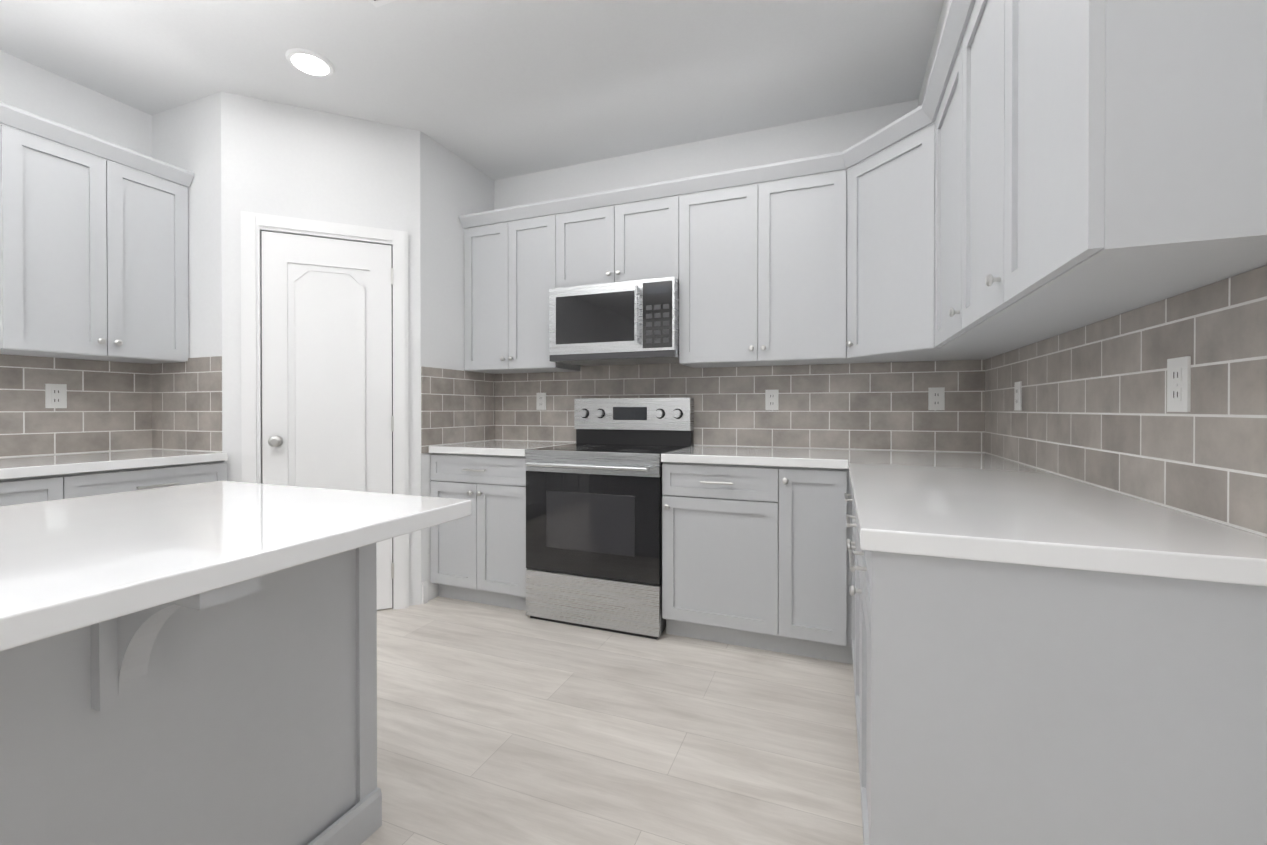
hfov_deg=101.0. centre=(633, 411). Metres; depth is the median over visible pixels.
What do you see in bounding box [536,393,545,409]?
electrical outlet
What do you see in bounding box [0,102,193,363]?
upper cabinet
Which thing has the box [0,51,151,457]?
wall
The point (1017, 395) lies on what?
electrical outlet
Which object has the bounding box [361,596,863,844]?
floor
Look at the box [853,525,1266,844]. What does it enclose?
base cabinet
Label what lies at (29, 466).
countertop
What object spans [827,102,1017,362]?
upper cabinet
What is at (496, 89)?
ceiling
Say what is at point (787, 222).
upper cabinet
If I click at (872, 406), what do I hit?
wall
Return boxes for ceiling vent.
[368,0,395,7]
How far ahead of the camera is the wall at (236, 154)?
2.83 m
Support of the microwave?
attached to the upper cabinet at (591, 245)
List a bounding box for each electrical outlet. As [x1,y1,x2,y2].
[45,384,66,407]
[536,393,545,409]
[765,390,778,409]
[928,387,944,409]
[1014,381,1021,410]
[1167,356,1190,411]
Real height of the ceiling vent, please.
0.012 m
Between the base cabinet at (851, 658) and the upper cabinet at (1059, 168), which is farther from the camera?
the base cabinet at (851, 658)
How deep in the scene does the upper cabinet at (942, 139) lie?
1.93 m
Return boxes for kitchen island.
[0,543,381,844]
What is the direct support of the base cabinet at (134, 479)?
on the floor
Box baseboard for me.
[422,581,427,603]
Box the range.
[525,398,693,638]
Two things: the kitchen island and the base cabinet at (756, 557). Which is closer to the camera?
the kitchen island
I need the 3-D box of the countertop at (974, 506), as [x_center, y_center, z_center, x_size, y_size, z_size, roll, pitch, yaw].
[1.080,0.229,1.777,0.644,0.040,2.020,0,0,21]
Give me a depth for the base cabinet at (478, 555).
2.96 m
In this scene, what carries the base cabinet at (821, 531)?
on the floor
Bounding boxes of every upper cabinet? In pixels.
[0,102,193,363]
[461,216,538,373]
[515,212,579,372]
[555,200,626,287]
[627,192,678,280]
[679,180,774,367]
[743,164,862,365]
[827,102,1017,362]
[923,0,1053,351]
[951,0,1137,339]
[987,0,1266,315]
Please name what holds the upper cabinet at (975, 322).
attached to the wall at (1093, 412)
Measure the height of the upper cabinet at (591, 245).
0.454 m
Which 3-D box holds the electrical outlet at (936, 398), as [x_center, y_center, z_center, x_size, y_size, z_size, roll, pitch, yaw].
[1.551,-0.066,2.674,0.072,0.116,0.008,0,0,21]
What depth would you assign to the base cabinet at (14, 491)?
2.03 m
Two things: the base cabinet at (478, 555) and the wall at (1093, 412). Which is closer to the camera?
the wall at (1093, 412)
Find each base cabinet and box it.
[0,472,91,505]
[92,461,226,495]
[430,453,527,610]
[662,462,793,654]
[794,467,849,663]
[848,494,855,664]
[850,488,852,663]
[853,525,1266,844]
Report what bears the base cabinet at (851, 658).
on the floor
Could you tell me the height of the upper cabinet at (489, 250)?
0.915 m
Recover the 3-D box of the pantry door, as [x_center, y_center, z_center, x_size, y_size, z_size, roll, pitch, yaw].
[-1.645,0.048,2.830,0.568,2.141,0.568,0,0,21]
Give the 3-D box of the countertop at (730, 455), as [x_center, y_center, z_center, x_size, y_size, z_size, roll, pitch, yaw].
[0.639,0.224,2.687,0.840,0.040,0.646,0,0,21]
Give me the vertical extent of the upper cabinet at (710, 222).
0.915 m
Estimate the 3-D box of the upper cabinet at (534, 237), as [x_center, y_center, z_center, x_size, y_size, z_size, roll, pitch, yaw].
[-0.590,-0.722,3.344,0.397,0.915,0.325,0,0,21]
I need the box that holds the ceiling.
[0,0,943,179]
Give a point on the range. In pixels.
(594, 495)
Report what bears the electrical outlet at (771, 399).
attached to the wall at (872, 406)
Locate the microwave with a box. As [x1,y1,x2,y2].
[549,277,678,365]
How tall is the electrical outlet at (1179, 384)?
0.116 m
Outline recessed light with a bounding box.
[285,48,334,76]
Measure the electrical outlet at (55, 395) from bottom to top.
0.116 m
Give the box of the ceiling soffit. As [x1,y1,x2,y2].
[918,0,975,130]
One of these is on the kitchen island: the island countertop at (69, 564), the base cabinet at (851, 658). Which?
the island countertop at (69, 564)
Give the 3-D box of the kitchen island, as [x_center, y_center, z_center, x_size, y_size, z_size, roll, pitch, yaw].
[-1.380,0.702,0.230,0.963,0.860,2.721,0,0,21]
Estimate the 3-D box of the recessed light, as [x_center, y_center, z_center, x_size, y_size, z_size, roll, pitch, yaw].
[-1.497,-1.613,2.421,0.196,0.013,0.196,0,0,21]
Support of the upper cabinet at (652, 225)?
attached to the wall at (872, 406)
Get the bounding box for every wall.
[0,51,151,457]
[151,91,494,609]
[494,99,984,452]
[985,265,1266,537]
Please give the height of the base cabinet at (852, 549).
0.876 m
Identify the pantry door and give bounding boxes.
[241,211,408,609]
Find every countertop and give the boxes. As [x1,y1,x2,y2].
[0,449,227,479]
[0,481,471,650]
[429,440,575,456]
[661,445,852,468]
[841,449,1266,585]

